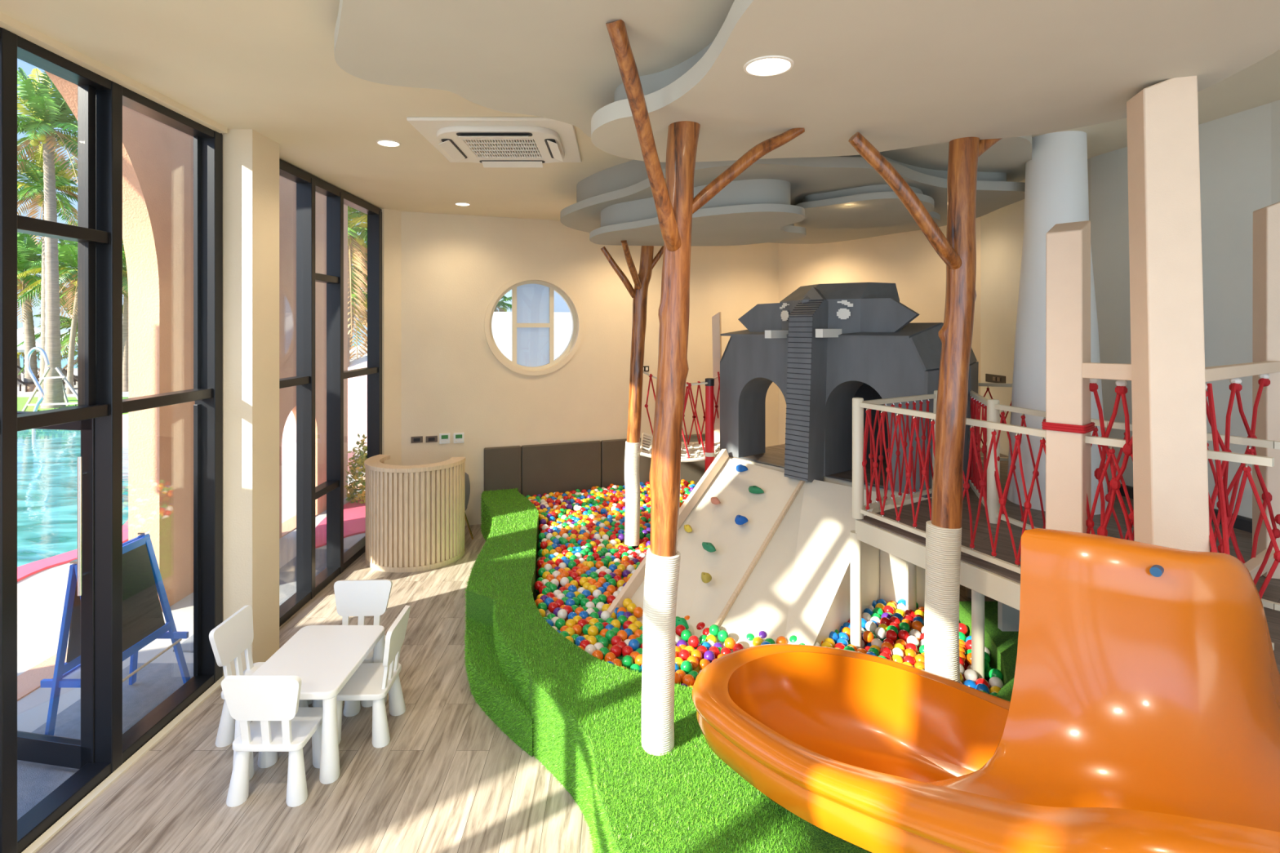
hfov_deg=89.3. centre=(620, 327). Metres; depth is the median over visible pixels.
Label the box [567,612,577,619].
ball
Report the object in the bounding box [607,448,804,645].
ramp
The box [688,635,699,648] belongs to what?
ball
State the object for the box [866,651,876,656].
ball
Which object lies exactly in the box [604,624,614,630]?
ball
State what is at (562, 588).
ball
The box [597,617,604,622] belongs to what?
ball
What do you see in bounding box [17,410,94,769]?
door
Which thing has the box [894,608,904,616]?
ball
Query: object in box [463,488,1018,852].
artificial grass
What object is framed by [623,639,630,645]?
ball
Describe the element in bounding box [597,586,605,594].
ball
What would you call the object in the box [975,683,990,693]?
ball
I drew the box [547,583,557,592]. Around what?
ball
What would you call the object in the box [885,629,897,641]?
ball
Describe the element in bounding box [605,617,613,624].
ball
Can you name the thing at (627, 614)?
ball
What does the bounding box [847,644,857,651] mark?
ball
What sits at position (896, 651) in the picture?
ball
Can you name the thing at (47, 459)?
pool water
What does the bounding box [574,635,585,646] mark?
ball
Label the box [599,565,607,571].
ball
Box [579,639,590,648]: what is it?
ball
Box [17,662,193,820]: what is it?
pavement
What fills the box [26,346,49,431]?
spout
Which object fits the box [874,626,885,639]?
ball
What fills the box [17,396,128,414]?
lawn
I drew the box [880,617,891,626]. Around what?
ball
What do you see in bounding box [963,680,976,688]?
ball
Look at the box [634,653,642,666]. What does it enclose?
ball
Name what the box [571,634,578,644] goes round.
ball
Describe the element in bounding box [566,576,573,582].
ball
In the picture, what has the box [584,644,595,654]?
ball
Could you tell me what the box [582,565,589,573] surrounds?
ball
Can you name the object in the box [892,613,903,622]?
ball
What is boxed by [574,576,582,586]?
ball
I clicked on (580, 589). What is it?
ball
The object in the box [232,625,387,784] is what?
table
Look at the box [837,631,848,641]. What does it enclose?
ball
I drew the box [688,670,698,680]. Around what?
ball
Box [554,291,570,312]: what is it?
sky
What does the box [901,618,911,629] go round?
ball
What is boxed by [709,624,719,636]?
ball
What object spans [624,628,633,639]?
ball
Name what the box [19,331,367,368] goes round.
sea
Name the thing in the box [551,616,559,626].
ball
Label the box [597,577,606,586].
ball
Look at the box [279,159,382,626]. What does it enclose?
window
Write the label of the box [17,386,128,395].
garden path
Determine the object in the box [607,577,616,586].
ball
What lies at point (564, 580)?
ball
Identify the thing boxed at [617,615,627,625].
ball
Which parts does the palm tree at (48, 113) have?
crown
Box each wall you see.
[17,70,365,701]
[122,360,367,447]
[281,440,355,474]
[380,208,400,465]
[400,211,778,525]
[491,311,572,360]
[778,216,980,447]
[980,157,1090,456]
[997,600,1019,631]
[1090,102,1271,518]
[1271,99,1279,204]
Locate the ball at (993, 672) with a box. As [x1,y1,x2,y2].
[988,668,1003,680]
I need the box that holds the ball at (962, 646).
[959,643,966,651]
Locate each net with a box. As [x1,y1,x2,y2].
[1088,378,1133,541]
[1205,373,1271,564]
[1206,382,1230,555]
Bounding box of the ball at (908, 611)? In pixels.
[904,608,915,617]
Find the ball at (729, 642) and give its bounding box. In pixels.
[724,637,736,649]
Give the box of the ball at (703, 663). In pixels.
[698,658,710,670]
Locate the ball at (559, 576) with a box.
[555,574,564,584]
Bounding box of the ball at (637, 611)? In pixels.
[633,606,643,617]
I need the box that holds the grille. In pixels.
[462,138,542,157]
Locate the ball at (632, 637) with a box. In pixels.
[627,635,637,639]
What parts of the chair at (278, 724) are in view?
leg, backrest, leg, seat, leg, leg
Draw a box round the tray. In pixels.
[62,666,80,679]
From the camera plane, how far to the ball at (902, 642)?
4.37 m
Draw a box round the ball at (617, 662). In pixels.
[611,658,622,666]
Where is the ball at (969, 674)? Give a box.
[964,669,977,682]
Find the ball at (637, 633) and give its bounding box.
[633,629,642,637]
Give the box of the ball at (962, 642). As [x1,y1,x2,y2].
[959,639,965,646]
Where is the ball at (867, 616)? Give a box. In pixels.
[861,612,871,621]
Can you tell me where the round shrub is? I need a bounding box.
[344,433,367,503]
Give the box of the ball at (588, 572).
[585,569,592,577]
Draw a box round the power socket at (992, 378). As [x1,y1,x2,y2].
[988,373,1005,383]
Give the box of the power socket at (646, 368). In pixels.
[643,365,648,371]
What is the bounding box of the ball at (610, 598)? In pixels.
[606,595,615,604]
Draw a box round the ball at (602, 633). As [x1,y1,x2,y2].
[599,628,608,636]
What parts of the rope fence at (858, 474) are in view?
post, rail, rail, post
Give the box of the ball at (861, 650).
[856,648,866,653]
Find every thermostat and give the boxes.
[439,433,449,444]
[453,432,463,443]
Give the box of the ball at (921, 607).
[917,606,924,610]
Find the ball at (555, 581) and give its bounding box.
[550,578,559,586]
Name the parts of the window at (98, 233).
sash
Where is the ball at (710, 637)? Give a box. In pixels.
[705,634,716,643]
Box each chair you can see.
[208,604,308,747]
[221,675,322,807]
[311,579,392,707]
[336,604,410,748]
[464,471,473,539]
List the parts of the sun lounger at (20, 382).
backrest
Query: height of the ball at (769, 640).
0.077 m
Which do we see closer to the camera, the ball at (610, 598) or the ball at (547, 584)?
the ball at (610, 598)
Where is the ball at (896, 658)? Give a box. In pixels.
[891,654,903,663]
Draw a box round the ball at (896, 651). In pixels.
[891,647,904,658]
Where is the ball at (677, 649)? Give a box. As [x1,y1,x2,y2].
[675,645,681,655]
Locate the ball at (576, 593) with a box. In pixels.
[573,591,580,597]
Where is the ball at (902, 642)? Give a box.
[894,639,906,648]
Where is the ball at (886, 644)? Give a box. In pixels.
[880,641,893,650]
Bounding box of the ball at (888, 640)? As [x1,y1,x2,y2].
[882,638,894,645]
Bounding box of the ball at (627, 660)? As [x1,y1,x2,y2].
[622,655,633,668]
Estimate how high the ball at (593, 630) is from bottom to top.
0.076 m
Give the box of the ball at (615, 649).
[609,644,622,657]
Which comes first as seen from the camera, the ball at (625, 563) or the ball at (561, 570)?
the ball at (561, 570)
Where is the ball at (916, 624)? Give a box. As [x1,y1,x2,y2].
[911,620,923,631]
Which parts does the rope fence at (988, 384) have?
rail, rail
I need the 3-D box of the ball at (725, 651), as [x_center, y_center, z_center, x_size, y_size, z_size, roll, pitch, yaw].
[0.693,2.142,4.251,0.076,0.076,0.076,0,0,-28]
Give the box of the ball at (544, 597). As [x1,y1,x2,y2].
[540,595,548,602]
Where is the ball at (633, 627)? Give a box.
[627,623,638,633]
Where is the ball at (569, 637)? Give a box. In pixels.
[564,635,573,643]
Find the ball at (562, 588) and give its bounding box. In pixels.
[558,586,567,592]
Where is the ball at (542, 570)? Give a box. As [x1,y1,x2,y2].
[537,567,546,577]
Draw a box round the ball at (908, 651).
[903,648,916,658]
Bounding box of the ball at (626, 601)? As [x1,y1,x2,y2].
[622,598,632,608]
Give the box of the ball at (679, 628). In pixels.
[675,624,685,636]
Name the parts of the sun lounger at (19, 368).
backrest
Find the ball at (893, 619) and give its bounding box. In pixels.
[889,616,900,624]
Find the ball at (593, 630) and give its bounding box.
[587,625,598,636]
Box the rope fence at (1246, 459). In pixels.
[859,402,1279,649]
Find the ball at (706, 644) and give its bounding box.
[700,641,711,650]
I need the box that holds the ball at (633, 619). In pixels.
[627,615,637,623]
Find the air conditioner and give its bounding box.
[406,116,582,167]
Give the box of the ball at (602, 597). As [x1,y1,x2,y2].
[597,594,606,604]
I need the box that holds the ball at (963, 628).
[959,622,968,634]
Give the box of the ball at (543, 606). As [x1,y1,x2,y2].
[537,602,547,611]
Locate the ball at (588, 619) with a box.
[585,616,592,624]
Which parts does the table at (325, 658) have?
leg, leg, leg, leg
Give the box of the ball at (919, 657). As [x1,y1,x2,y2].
[914,653,924,663]
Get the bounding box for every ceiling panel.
[560,154,1025,245]
[880,135,1031,182]
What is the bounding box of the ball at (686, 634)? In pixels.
[680,629,692,641]
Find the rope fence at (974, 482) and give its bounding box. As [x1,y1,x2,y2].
[968,390,999,506]
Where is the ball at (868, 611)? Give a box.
[863,608,873,615]
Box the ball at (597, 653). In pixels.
[591,649,603,660]
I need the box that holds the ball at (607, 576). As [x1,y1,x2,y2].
[604,573,612,582]
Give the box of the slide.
[692,528,1279,852]
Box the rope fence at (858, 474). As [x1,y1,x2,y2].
[852,390,937,519]
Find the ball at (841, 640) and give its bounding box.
[836,637,848,646]
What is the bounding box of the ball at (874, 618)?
[870,616,879,625]
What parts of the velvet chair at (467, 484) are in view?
leg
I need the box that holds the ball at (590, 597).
[586,595,595,601]
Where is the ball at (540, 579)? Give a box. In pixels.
[536,577,544,581]
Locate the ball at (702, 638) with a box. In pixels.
[698,635,706,644]
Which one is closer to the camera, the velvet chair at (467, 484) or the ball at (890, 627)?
the ball at (890, 627)
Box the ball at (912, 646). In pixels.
[905,643,917,653]
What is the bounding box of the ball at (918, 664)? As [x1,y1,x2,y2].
[914,661,924,670]
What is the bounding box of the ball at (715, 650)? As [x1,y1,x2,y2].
[708,646,719,658]
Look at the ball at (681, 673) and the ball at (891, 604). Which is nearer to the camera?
the ball at (681, 673)
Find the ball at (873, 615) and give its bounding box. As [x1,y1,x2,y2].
[871,613,880,619]
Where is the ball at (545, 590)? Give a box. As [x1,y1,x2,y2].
[542,587,551,595]
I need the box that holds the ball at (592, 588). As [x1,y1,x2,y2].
[587,584,597,595]
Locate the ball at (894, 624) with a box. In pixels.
[888,622,899,631]
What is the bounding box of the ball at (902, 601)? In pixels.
[897,598,906,606]
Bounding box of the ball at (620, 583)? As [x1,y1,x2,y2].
[616,579,625,587]
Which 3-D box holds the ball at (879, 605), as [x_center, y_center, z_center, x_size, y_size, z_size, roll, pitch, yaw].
[1.983,2.143,4.939,0.076,0.077,0.076,0,0,-44]
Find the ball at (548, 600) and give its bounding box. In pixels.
[544,597,554,607]
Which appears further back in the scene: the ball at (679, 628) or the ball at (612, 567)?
the ball at (612, 567)
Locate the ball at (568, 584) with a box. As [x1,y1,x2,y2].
[564,582,572,588]
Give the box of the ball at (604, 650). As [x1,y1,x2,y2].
[599,647,609,659]
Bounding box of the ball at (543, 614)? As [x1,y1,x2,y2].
[538,608,546,617]
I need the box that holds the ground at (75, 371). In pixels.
[17,368,77,386]
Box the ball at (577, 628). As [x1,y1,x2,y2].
[572,624,582,635]
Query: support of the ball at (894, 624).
on the balls at (579, 529)
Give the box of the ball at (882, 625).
[878,623,888,631]
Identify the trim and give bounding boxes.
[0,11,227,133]
[21,675,224,852]
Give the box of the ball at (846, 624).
[842,622,850,628]
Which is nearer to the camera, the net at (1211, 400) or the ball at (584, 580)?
the net at (1211, 400)
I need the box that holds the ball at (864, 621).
[861,617,866,629]
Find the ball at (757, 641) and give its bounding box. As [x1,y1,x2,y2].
[752,636,763,646]
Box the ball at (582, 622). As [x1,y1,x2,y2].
[577,618,587,628]
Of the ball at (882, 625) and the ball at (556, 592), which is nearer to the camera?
the ball at (882, 625)
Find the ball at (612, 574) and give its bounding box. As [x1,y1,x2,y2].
[608,572,616,578]
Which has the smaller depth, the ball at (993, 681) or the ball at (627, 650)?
the ball at (993, 681)
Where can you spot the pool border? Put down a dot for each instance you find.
(25, 571)
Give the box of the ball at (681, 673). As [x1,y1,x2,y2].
[675,669,685,684]
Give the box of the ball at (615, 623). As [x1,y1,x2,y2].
[610,619,620,628]
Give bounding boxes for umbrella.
[17,325,40,337]
[17,331,75,381]
[60,328,77,347]
[347,342,367,368]
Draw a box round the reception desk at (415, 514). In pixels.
[364,454,465,573]
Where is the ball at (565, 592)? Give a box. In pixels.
[561,590,569,595]
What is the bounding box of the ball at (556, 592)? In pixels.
[552,589,561,597]
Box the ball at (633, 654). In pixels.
[629,651,639,663]
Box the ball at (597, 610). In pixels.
[592,607,599,613]
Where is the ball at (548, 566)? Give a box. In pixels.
[543,564,552,571]
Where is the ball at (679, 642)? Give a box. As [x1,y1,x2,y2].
[676,639,688,646]
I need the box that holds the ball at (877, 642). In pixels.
[871,638,882,648]
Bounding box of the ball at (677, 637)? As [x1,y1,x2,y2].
[675,635,680,644]
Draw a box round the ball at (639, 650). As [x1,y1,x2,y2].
[635,648,642,654]
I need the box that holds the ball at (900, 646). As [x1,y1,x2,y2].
[893,643,905,653]
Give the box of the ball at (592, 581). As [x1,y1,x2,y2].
[588,578,596,585]
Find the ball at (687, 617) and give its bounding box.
[684,615,689,620]
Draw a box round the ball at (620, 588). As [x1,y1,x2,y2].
[617,586,623,591]
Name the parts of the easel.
rail, leg, cross rail, cross rail, blackboard panel, leg, cross rail, cross rail, leg, blackboard panel, cross rail, leg, rail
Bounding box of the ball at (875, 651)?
[867,647,879,656]
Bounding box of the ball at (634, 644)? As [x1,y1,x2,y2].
[628,639,639,651]
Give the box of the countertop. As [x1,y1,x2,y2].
[364,454,465,472]
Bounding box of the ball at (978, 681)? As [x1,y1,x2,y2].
[975,678,990,688]
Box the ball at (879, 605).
[875,603,884,612]
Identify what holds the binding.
attached to the square post at (1068, 245)
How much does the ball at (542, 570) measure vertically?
0.076 m
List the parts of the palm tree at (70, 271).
crown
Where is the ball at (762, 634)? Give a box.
[759,631,767,638]
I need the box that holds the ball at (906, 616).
[902,614,913,622]
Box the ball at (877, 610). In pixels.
[873,607,884,616]
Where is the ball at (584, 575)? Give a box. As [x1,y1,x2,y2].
[580,573,588,577]
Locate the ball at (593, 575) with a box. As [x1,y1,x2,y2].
[589,571,598,578]
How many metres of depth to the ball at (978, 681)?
3.88 m
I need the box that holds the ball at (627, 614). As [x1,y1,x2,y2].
[622,611,632,619]
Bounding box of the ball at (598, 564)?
[595,560,604,568]
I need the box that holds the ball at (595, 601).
[591,597,600,607]
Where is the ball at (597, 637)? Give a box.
[595,635,602,642]
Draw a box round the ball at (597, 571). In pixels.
[595,568,602,574]
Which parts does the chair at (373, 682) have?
leg, leg, seat, leg, backrest, leg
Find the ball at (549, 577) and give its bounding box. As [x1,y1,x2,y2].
[545,573,554,582]
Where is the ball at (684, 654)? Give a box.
[678,648,690,661]
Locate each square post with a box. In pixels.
[711,311,721,458]
[1045,220,1091,533]
[1126,75,1209,551]
[1252,201,1279,579]
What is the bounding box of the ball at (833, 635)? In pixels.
[829,631,839,643]
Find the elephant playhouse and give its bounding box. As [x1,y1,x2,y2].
[720,282,978,497]
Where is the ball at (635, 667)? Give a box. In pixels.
[629,663,641,673]
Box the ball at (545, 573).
[542,571,550,578]
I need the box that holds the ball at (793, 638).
[789,635,796,642]
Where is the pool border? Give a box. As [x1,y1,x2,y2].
[17,520,128,582]
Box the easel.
[40,530,190,735]
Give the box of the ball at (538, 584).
[533,581,543,591]
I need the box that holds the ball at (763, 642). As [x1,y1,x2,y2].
[760,641,770,644]
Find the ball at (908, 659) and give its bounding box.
[902,655,915,665]
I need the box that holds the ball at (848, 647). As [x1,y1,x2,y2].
[843,645,855,651]
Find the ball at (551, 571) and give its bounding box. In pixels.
[548,568,555,574]
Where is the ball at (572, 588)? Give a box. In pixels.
[567,584,577,592]
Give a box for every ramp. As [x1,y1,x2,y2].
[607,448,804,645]
[715,480,925,652]
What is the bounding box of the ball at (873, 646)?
[869,644,879,651]
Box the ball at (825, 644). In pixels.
[821,641,832,648]
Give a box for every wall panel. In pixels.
[484,445,520,493]
[521,440,600,497]
[600,437,651,488]
[680,433,705,485]
[1107,480,1133,498]
[1211,508,1252,533]
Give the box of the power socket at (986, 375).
[985,373,988,382]
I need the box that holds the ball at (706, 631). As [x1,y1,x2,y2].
[702,627,709,635]
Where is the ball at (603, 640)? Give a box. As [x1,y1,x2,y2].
[597,636,608,647]
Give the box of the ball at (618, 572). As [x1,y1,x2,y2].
[613,568,622,577]
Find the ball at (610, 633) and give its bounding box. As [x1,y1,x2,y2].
[604,629,616,641]
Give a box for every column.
[222,128,279,675]
[1007,130,1108,515]
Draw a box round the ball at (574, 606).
[571,604,578,612]
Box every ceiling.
[0,0,1279,220]
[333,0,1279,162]
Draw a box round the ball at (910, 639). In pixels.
[906,635,919,647]
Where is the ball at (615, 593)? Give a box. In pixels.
[613,591,619,597]
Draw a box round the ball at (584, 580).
[579,577,588,586]
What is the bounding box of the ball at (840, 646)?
[834,642,844,649]
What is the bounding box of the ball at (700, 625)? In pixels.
[696,622,705,630]
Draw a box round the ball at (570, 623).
[565,618,576,627]
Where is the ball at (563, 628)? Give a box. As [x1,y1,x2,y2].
[560,625,568,631]
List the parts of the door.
handle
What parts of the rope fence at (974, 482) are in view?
rail, rail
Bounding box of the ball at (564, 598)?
[561,596,568,604]
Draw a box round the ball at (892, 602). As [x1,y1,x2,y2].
[888,600,897,606]
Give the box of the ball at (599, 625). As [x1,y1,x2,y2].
[594,622,604,633]
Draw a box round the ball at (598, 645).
[593,642,604,649]
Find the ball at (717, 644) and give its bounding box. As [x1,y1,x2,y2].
[712,642,724,648]
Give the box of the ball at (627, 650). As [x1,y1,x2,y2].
[622,645,633,656]
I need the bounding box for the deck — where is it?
[728,444,1279,679]
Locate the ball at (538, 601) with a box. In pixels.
[534,598,543,606]
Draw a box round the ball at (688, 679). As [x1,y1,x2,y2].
[682,674,694,686]
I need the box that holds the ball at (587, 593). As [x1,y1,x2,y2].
[582,589,591,597]
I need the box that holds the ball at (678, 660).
[675,657,683,669]
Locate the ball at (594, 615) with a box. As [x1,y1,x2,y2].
[589,611,599,618]
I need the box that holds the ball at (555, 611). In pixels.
[552,607,561,617]
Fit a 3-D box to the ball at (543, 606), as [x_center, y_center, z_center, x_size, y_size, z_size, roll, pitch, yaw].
[-0.596,2.137,4.938,0.076,0.076,0.076,0,0,-32]
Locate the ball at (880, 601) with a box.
[876,599,886,606]
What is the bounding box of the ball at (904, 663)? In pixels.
[902,662,913,666]
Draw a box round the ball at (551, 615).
[546,613,555,619]
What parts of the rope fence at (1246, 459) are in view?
rail, rail, rail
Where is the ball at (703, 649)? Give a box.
[696,645,707,658]
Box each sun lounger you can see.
[17,365,65,383]
[17,377,39,391]
[37,368,76,387]
[62,368,77,381]
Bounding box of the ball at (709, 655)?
[703,650,715,662]
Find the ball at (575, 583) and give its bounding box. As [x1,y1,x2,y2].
[569,580,577,588]
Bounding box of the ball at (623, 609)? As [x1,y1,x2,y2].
[617,607,626,613]
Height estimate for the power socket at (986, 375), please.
0.085 m
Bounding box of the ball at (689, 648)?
[684,645,694,654]
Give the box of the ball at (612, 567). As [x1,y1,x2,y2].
[608,564,617,572]
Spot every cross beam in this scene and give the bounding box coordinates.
[1082,362,1131,380]
[1204,360,1279,382]
[1244,549,1279,580]
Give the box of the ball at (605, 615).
[600,610,610,622]
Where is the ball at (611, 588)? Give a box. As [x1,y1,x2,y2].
[606,585,615,595]
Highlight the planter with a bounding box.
[315,496,365,548]
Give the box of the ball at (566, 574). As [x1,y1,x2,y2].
[560,570,568,577]
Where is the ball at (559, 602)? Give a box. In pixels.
[555,599,564,607]
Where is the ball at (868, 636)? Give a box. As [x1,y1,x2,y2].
[862,630,874,642]
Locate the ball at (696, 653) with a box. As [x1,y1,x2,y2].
[690,649,702,662]
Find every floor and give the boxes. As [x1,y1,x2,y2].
[35,524,997,852]
[173,549,348,653]
[535,523,638,599]
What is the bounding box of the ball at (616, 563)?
[613,561,621,566]
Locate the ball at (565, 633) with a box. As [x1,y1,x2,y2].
[560,631,569,636]
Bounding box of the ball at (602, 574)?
[598,570,606,577]
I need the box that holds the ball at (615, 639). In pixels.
[610,635,622,645]
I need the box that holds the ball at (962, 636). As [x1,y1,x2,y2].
[959,631,966,641]
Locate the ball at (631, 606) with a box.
[626,602,636,613]
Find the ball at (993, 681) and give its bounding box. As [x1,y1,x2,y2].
[988,676,1003,688]
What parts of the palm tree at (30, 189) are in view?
crown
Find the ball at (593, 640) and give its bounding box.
[586,635,596,644]
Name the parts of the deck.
support post, support post, support post, support post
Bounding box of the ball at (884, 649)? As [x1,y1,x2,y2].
[879,646,892,657]
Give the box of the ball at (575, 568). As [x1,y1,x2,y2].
[571,566,579,572]
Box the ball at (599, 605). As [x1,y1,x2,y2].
[595,601,604,611]
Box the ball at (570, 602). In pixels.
[564,598,575,606]
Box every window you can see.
[0,26,222,852]
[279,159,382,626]
[484,275,583,375]
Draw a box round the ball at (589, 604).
[585,601,595,608]
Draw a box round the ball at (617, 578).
[613,575,622,583]
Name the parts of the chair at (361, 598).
leg, backrest, leg, seat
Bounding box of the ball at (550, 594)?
[546,591,555,597]
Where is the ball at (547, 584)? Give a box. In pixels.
[544,582,552,587]
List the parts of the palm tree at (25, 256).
crown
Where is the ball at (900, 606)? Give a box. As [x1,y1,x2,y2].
[896,603,906,611]
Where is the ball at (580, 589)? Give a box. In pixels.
[577,586,585,593]
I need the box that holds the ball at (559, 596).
[556,593,565,599]
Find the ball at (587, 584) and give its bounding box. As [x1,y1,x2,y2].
[582,582,591,589]
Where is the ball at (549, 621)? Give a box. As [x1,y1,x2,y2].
[546,619,553,626]
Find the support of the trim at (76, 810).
attached to the column at (251, 159)
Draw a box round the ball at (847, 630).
[841,626,850,639]
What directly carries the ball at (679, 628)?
on the balls at (579, 529)
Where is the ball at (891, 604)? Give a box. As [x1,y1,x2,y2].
[885,602,896,610]
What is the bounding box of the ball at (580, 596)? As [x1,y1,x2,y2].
[577,593,586,604]
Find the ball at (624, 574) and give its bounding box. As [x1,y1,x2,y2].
[622,569,631,577]
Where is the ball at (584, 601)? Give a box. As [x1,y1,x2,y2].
[580,597,589,607]
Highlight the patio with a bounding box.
[17,395,367,732]
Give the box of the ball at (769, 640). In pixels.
[764,638,775,644]
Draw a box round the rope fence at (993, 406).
[986,399,1279,611]
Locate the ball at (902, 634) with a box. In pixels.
[897,630,910,641]
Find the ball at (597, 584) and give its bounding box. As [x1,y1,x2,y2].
[593,582,602,588]
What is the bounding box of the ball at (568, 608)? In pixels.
[563,605,573,616]
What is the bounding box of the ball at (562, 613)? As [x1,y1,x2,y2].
[557,608,567,619]
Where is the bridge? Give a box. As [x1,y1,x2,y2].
[639,371,719,462]
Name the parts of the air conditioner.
panel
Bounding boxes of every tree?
[17,66,77,408]
[17,143,77,402]
[17,220,128,394]
[17,232,75,391]
[17,288,123,391]
[17,328,39,385]
[59,240,128,391]
[61,347,77,382]
[347,205,367,367]
[349,235,367,359]
[493,295,511,311]
[600,240,663,546]
[605,19,804,755]
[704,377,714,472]
[848,132,1002,683]
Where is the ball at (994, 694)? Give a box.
[989,692,997,696]
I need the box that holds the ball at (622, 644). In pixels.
[616,640,626,653]
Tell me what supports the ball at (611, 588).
on the balls at (579, 529)
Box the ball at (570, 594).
[565,591,575,598]
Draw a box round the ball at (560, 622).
[555,617,565,629]
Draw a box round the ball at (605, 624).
[601,622,608,628]
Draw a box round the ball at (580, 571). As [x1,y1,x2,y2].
[576,568,584,576]
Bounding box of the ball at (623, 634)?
[616,630,627,641]
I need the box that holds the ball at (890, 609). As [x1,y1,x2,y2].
[883,605,894,614]
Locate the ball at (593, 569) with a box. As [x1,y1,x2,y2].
[589,566,597,571]
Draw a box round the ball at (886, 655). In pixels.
[879,652,891,660]
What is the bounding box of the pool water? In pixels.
[17,428,128,567]
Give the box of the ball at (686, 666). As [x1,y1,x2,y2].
[680,660,693,674]
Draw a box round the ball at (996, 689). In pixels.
[989,685,1000,693]
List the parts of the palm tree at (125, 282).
crown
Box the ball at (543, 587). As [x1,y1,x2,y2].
[538,585,546,594]
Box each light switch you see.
[410,435,422,443]
[426,435,437,442]
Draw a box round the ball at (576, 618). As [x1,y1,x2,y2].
[572,615,582,624]
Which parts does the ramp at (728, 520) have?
rail, divider rail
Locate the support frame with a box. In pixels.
[21,367,77,411]
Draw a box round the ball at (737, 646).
[733,643,744,652]
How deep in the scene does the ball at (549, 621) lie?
4.64 m
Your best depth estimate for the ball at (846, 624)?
4.58 m
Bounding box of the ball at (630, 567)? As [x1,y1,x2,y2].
[626,564,635,573]
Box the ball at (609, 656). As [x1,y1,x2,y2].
[604,652,616,662]
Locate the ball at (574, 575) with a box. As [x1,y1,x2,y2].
[569,572,578,580]
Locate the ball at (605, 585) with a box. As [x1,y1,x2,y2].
[602,582,611,590]
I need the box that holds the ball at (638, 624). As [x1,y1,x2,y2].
[633,621,642,629]
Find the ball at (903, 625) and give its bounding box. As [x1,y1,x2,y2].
[898,622,910,632]
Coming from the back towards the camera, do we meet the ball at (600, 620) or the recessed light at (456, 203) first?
the recessed light at (456, 203)
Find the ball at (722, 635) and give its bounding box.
[717,630,728,642]
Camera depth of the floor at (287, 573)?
6.38 m
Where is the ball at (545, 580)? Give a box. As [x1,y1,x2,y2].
[541,578,549,585]
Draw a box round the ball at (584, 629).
[582,624,591,635]
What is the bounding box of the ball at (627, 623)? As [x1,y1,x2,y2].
[622,620,632,630]
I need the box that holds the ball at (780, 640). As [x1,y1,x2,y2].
[776,635,787,644]
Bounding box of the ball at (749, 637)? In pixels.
[746,633,754,640]
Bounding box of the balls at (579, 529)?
[525,479,991,693]
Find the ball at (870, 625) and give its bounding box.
[865,621,876,632]
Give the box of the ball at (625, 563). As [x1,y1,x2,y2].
[622,561,630,569]
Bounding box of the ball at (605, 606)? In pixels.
[601,604,609,611]
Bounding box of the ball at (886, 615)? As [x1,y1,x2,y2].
[880,612,892,619]
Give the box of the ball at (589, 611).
[586,608,595,615]
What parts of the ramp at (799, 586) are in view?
panel, panel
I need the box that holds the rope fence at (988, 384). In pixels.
[976,380,1012,464]
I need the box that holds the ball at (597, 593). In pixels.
[592,589,601,598]
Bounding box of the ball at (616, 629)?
[611,626,620,634]
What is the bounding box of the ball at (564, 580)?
[560,577,568,586]
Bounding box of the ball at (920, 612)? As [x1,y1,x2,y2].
[914,609,924,618]
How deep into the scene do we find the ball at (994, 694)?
3.76 m
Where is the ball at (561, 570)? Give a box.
[557,568,564,573]
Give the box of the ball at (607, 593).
[603,591,611,598]
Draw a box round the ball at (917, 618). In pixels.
[912,616,924,626]
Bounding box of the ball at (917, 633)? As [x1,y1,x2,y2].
[909,629,920,638]
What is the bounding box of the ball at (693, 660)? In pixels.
[686,655,698,669]
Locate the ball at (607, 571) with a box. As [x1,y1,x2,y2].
[604,568,612,573]
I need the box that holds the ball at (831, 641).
[824,637,835,648]
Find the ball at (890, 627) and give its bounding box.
[886,625,898,635]
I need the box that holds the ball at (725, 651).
[720,647,731,654]
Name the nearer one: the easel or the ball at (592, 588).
the easel
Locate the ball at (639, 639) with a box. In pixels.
[635,637,642,648]
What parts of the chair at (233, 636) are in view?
leg, backrest, seat, leg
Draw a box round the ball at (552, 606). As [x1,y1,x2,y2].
[547,601,558,613]
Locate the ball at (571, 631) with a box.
[564,627,574,636]
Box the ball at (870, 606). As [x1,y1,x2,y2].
[867,604,874,611]
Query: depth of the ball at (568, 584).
5.35 m
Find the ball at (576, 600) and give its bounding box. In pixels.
[572,596,579,605]
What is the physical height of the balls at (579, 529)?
0.232 m
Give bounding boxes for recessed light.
[376,139,400,146]
[454,202,470,205]
[742,55,794,76]
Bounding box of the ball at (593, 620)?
[588,617,599,626]
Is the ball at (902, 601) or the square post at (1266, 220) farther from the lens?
the ball at (902, 601)
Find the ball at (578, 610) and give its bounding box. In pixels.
[574,607,584,615]
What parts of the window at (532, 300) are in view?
frosted pane, frosted pane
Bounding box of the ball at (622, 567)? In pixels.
[617,564,625,572]
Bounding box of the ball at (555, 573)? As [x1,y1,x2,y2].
[551,570,560,578]
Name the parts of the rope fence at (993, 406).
post, rail, rail, rail, rail, rail, rail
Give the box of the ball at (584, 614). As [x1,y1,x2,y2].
[578,610,589,619]
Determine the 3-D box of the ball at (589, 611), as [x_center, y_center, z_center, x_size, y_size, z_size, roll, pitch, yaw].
[-0.227,2.151,4.870,0.076,0.077,0.076,0,0,-36]
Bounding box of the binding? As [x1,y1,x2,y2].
[1041,420,1095,433]
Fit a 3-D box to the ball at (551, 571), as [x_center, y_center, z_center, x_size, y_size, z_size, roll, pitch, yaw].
[-0.590,2.141,5.640,0.076,0.077,0.076,0,0,12]

